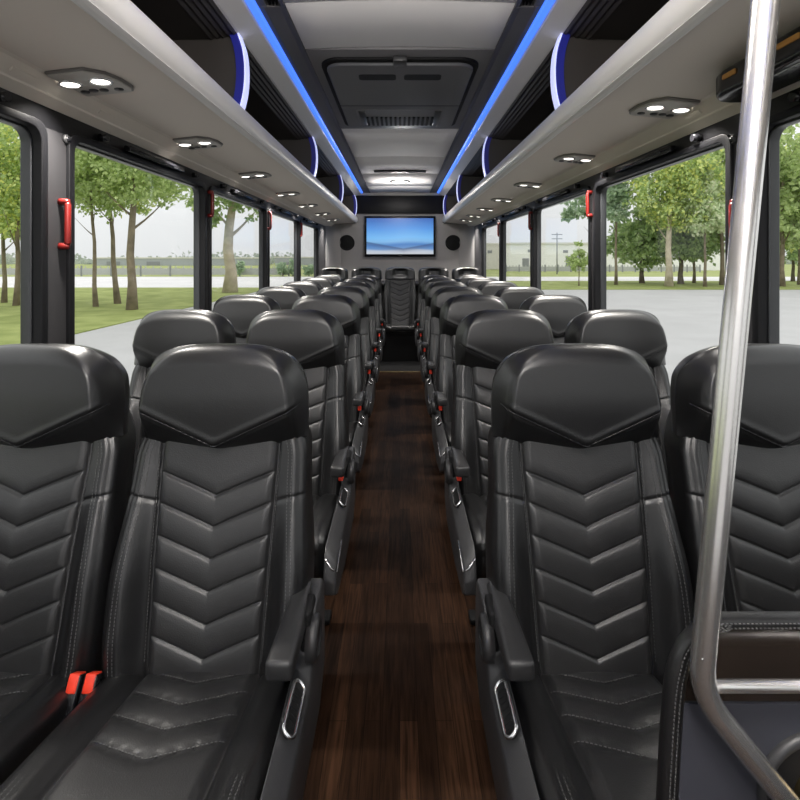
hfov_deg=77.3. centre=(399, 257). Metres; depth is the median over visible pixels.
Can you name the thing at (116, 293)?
tree
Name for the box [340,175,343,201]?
light
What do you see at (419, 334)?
seat
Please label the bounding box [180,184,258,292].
tree
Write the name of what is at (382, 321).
seat
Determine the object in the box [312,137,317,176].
light
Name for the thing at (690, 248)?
tree
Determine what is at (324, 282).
seat
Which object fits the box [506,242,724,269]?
building
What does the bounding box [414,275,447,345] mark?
seat
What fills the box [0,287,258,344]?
lawn
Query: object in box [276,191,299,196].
light
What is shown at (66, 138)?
stud
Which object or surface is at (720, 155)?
tree
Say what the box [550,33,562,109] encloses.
light
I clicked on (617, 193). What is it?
tree
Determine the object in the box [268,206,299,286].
window
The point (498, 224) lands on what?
handle
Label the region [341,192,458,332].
wall
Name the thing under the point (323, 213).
light
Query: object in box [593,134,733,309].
window
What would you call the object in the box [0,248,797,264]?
treeline
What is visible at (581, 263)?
tree
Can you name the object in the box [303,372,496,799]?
floor
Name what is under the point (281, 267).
tree
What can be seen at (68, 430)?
seat
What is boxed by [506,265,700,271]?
fence
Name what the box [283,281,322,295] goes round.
seat
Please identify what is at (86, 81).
light
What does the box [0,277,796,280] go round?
road
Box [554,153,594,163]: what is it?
light
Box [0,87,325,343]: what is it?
wall
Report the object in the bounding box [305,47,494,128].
roof hatch
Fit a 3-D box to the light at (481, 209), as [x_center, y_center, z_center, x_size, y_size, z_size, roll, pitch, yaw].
[0.951,-0.546,5.577,0.182,0.044,0.203,0,0,-1]
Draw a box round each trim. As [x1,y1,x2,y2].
[255,0,369,192]
[326,224,340,266]
[380,371,419,371]
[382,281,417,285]
[430,0,544,192]
[459,224,473,266]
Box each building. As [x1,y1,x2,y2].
[97,257,270,265]
[274,257,313,264]
[486,243,498,268]
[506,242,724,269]
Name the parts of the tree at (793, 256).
crown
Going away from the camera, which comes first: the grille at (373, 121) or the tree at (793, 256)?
the grille at (373, 121)
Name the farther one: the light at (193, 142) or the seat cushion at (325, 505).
the light at (193, 142)
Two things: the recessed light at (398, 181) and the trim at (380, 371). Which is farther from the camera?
the recessed light at (398, 181)
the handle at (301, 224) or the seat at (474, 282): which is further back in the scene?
the handle at (301, 224)
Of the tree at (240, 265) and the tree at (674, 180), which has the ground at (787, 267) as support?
the tree at (240, 265)
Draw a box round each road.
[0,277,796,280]
[0,281,292,286]
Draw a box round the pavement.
[75,290,799,384]
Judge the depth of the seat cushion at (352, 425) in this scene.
2.31 m
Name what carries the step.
on the floor at (400, 716)
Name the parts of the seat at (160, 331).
backrest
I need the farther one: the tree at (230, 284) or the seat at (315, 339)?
the tree at (230, 284)
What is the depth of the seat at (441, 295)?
3.53 m
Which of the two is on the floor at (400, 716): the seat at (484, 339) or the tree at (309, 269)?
the seat at (484, 339)
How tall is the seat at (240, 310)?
1.156 m
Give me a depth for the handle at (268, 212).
4.14 m
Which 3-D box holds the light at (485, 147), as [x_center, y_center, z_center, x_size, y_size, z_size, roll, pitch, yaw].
[0.694,-0.820,4.088,0.038,0.330,0.055,0,0,0]
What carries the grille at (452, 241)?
attached to the speaker at (452, 241)
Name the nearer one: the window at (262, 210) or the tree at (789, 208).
the window at (262, 210)
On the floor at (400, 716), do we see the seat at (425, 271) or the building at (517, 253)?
the seat at (425, 271)
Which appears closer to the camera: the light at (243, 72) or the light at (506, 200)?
the light at (243, 72)
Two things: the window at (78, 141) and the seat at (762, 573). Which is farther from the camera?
the window at (78, 141)
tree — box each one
[0,123,75,305]
[0,124,19,302]
[18,151,141,306]
[75,148,193,309]
[75,153,171,303]
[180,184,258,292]
[236,260,245,275]
[275,262,287,275]
[286,259,293,275]
[301,264,313,275]
[560,190,610,230]
[564,240,587,285]
[606,179,634,284]
[606,203,681,282]
[622,149,724,285]
[647,211,724,283]
[674,158,724,286]
[688,210,718,282]
[705,148,724,284]
[780,123,799,285]
[781,134,799,284]
[784,245,797,280]
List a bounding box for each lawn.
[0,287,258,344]
[507,281,799,289]
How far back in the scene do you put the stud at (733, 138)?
1.64 m
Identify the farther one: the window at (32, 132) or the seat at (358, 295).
the seat at (358, 295)
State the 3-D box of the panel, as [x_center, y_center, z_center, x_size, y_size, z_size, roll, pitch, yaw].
[0.681,0.838,0.545,0.808,0.885,0.040,0,0,0]
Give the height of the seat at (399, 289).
1.228 m
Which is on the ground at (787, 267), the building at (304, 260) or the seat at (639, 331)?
the building at (304, 260)
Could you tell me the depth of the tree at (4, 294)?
25.03 m
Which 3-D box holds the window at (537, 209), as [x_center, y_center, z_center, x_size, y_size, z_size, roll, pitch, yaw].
[1.107,0.061,3.487,0.091,1.028,1.241,0,0,0]
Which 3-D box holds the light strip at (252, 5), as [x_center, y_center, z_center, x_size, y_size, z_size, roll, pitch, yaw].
[-0.606,-1.054,3.185,0.032,0.053,9.570,0,0,0]
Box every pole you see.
[552,233,561,273]
[690,0,799,799]
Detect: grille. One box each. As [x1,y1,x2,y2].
[341,236,352,248]
[366,117,433,125]
[447,236,458,248]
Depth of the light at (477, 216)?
6.40 m
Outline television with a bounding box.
[364,216,435,256]
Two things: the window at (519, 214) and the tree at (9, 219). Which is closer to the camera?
the window at (519, 214)
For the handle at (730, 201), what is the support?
attached to the wall at (730, 125)
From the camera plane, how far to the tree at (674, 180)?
38.45 m
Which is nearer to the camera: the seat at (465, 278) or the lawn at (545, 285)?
the seat at (465, 278)
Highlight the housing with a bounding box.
[716,26,799,102]
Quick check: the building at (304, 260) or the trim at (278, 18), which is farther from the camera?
the building at (304, 260)
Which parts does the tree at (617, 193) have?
crown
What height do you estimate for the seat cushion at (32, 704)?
0.158 m
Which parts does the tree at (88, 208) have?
crown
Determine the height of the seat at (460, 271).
1.228 m
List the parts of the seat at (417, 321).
backrest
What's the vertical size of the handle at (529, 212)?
0.157 m
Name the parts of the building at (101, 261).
door, door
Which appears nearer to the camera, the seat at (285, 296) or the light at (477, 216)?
the seat at (285, 296)
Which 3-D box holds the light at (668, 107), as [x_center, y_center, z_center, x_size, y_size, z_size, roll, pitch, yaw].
[0.951,-0.546,1.807,0.182,0.044,0.203,0,0,-1]
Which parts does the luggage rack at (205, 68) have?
rail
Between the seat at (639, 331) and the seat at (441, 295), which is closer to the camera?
the seat at (639, 331)
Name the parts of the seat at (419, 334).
panel, backrest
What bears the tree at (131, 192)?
on the lawn at (150, 299)
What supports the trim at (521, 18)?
attached to the ceiling
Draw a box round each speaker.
[340,235,354,249]
[445,235,459,249]
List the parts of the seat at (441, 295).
panel, armrest, backrest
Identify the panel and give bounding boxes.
[656,611,799,799]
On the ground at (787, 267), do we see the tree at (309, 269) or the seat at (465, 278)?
the tree at (309, 269)
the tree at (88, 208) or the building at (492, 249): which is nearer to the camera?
the tree at (88, 208)
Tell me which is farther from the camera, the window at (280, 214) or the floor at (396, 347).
the floor at (396, 347)
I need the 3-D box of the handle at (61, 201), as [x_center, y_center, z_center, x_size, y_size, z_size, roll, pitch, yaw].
[-1.081,-0.110,1.615,0.036,0.167,0.023,0,0,0]
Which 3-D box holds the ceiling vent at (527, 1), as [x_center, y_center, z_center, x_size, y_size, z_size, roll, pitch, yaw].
[0.522,-1.062,1.585,0.056,0.038,0.960,0,0,0]
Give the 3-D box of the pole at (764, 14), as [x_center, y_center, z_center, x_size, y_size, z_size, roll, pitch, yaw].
[0.701,-0.049,0.460,0.798,1.984,0.143,0,0,0]
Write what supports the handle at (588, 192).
attached to the wall at (730, 125)
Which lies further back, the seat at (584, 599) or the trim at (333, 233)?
the trim at (333, 233)
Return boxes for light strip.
[244,0,362,193]
[437,0,554,193]
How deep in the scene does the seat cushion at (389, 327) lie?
6.51 m
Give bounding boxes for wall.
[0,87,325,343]
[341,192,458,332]
[474,87,799,342]
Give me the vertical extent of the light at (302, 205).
0.044 m
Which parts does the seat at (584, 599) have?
recline handle, panel, armrest, backrest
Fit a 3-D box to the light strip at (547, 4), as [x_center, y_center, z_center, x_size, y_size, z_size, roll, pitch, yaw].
[0.606,-1.054,3.185,0.032,0.053,9.570,0,0,0]
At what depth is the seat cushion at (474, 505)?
1.52 m
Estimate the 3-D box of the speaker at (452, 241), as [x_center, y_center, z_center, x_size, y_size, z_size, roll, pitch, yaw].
[0.850,-0.245,7.990,0.250,0.250,0.020,0,0,0]
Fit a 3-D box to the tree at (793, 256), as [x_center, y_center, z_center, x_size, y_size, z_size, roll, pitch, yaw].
[39.481,-0.668,47.892,8.747,6.176,5.668,0,0,-4]
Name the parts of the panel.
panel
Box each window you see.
[0,91,47,343]
[66,134,206,343]
[208,184,266,310]
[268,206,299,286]
[300,218,318,280]
[481,218,499,280]
[500,206,531,286]
[533,184,591,310]
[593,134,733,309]
[752,91,799,343]
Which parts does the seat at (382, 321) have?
backrest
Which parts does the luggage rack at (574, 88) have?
rail, wall trim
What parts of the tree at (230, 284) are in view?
crown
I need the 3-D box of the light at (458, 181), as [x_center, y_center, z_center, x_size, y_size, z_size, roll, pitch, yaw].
[0.694,-0.820,5.957,0.038,0.330,0.055,0,0,0]
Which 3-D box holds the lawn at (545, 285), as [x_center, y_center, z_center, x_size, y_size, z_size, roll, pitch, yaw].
[65.250,2.390,42.350,149.500,0.300,13.300,0,0,0]
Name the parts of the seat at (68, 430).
backrest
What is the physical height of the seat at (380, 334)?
1.156 m
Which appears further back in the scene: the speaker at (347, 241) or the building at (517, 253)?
the building at (517, 253)
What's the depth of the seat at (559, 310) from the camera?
2.73 m
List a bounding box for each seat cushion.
[0,672,101,785]
[0,672,290,799]
[312,493,337,578]
[349,422,356,445]
[385,324,414,331]
[443,422,450,445]
[462,493,487,578]
[509,672,663,799]
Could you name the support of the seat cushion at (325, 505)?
on the seat at (315, 339)
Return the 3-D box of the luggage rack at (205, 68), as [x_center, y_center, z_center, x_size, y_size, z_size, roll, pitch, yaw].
[-0.872,-0.775,3.200,0.496,0.610,9.600,0,0,0]
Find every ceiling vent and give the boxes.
[267,0,276,4]
[374,170,425,172]
[523,0,532,4]
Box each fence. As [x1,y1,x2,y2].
[0,266,289,275]
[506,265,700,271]
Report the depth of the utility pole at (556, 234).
69.95 m
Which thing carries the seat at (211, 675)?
on the floor at (400, 716)
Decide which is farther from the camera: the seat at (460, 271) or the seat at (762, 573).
the seat at (460, 271)
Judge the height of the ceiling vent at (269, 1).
0.038 m
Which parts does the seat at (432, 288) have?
panel, armrest, backrest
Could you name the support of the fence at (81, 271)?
on the ground at (787, 267)
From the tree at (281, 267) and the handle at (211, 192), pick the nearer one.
the handle at (211, 192)
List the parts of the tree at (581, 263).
crown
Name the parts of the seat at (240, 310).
backrest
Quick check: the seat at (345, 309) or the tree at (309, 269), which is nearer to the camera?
the seat at (345, 309)
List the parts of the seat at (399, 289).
seat frame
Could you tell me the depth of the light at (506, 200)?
4.64 m
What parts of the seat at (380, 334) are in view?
backrest, panel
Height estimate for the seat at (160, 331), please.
1.156 m
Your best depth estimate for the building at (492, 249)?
100.00 m
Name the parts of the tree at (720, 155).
crown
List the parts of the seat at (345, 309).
backrest, armrest, panel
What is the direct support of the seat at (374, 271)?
on the floor at (400, 716)
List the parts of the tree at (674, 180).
crown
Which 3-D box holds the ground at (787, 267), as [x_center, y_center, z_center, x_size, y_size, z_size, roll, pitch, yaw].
[0.000,2.430,195.000,520.000,0.300,450.000,0,0,0]
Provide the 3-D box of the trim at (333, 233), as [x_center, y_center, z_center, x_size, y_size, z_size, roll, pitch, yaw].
[-1.032,0.410,7.692,0.176,1.900,0.616,0,0,0]
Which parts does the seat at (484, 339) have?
recline handle, armrest, panel, backrest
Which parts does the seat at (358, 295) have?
backrest, armrest, panel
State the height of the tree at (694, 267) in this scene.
7.779 m
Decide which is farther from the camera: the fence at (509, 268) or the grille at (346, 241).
the fence at (509, 268)
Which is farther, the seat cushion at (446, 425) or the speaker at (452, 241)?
the speaker at (452, 241)
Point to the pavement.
(690, 320)
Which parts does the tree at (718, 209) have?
crown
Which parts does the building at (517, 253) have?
door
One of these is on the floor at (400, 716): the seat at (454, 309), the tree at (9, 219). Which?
the seat at (454, 309)
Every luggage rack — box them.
[0,0,360,225]
[439,0,799,225]
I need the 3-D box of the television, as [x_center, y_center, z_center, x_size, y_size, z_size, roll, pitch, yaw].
[0.000,-0.343,7.966,1.130,0.645,0.064,0,0,0]
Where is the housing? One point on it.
(729, 83)
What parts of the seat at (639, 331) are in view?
backrest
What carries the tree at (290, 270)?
on the ground at (787, 267)
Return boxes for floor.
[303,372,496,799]
[381,335,418,360]
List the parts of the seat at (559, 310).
backrest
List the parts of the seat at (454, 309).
panel, armrest, backrest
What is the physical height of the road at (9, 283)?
0.300 m
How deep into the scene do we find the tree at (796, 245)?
41.76 m
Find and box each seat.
[0,343,135,785]
[0,343,324,799]
[129,309,235,480]
[212,295,280,343]
[246,309,355,624]
[255,286,305,308]
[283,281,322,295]
[292,295,368,472]
[302,278,334,287]
[315,275,343,283]
[317,286,375,415]
[322,267,347,280]
[333,281,380,417]
[345,278,383,360]
[351,267,381,285]
[352,275,385,345]
[384,267,415,334]
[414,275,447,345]
[416,278,454,360]
[418,267,448,285]
[419,281,466,417]
[424,286,482,415]
[431,295,507,472]
[444,309,553,624]
[452,267,477,280]
[456,275,484,283]
[465,278,497,287]
[475,343,693,799]
[477,281,516,295]
[494,286,544,308]
[519,295,587,343]
[564,309,670,480]
[664,343,799,610]
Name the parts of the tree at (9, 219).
crown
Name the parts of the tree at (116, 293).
crown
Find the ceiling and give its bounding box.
[283,0,516,192]
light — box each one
[44,67,133,95]
[173,136,222,149]
[237,33,249,109]
[238,171,271,179]
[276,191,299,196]
[299,204,317,207]
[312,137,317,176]
[315,212,330,215]
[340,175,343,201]
[390,179,409,183]
[456,175,459,201]
[466,215,480,217]
[476,208,493,210]
[482,137,487,176]
[491,198,511,202]
[514,182,541,188]
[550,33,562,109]
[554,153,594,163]
[629,96,700,118]
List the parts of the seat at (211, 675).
backrest, armrest, panel, recline handle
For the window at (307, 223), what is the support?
in the wall at (57, 124)
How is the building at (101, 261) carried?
on the ground at (787, 267)
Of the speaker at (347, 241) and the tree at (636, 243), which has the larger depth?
the tree at (636, 243)
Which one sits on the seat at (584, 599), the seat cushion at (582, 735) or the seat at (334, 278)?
the seat cushion at (582, 735)
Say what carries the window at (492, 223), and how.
in the wall at (730, 125)
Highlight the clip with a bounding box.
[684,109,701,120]
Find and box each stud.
[62,134,70,143]
[729,134,737,143]
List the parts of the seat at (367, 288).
backrest, armrest, panel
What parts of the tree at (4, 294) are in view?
crown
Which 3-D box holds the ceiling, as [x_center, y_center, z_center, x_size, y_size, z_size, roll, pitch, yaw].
[0.000,-1.090,3.250,2.440,0.110,9.700,0,0,0]
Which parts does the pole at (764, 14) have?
cross rail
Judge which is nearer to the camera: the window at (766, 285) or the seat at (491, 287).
the window at (766, 285)
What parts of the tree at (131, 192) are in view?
crown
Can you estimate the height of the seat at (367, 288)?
1.156 m
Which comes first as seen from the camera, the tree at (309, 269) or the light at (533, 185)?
the light at (533, 185)
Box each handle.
[57,198,70,249]
[207,190,213,217]
[267,211,271,229]
[300,222,302,236]
[497,222,499,236]
[528,211,532,229]
[586,190,592,217]
[729,199,731,227]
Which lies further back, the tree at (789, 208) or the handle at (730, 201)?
the tree at (789, 208)
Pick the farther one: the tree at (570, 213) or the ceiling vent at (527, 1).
the tree at (570, 213)
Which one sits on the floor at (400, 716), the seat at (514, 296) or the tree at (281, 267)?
the seat at (514, 296)
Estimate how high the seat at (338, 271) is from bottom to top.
1.228 m
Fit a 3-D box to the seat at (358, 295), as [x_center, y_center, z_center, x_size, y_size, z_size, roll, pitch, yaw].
[-0.402,0.782,3.334,0.474,1.156,0.738,0,0,0]
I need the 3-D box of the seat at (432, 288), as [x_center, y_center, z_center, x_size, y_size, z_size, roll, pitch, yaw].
[0.402,0.782,4.134,0.474,1.156,0.738,0,0,0]
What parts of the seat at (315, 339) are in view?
backrest, panel, armrest, recline handle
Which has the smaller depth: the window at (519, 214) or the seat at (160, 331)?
the seat at (160, 331)
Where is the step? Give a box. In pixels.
[380,361,419,370]
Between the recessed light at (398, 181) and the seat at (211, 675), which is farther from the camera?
the recessed light at (398, 181)
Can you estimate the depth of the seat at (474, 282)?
5.14 m
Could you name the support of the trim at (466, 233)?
attached to the wall at (730, 125)
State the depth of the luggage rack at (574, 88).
2.13 m
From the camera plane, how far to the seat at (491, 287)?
4.34 m
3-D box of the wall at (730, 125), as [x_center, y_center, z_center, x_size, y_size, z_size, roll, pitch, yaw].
[1.160,0.125,3.250,0.120,2.470,9.700,0,0,0]
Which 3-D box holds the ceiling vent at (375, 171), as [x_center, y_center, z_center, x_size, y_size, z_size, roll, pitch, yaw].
[0.000,-1.033,5.980,0.620,0.024,0.085,0,0,0]
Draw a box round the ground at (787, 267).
[0,262,797,276]
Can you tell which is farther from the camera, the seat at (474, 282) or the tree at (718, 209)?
the tree at (718, 209)
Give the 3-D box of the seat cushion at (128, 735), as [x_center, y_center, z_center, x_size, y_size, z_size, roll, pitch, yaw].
[-0.420,0.873,0.883,0.410,0.158,0.522,0,0,0]
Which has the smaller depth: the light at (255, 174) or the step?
the light at (255, 174)

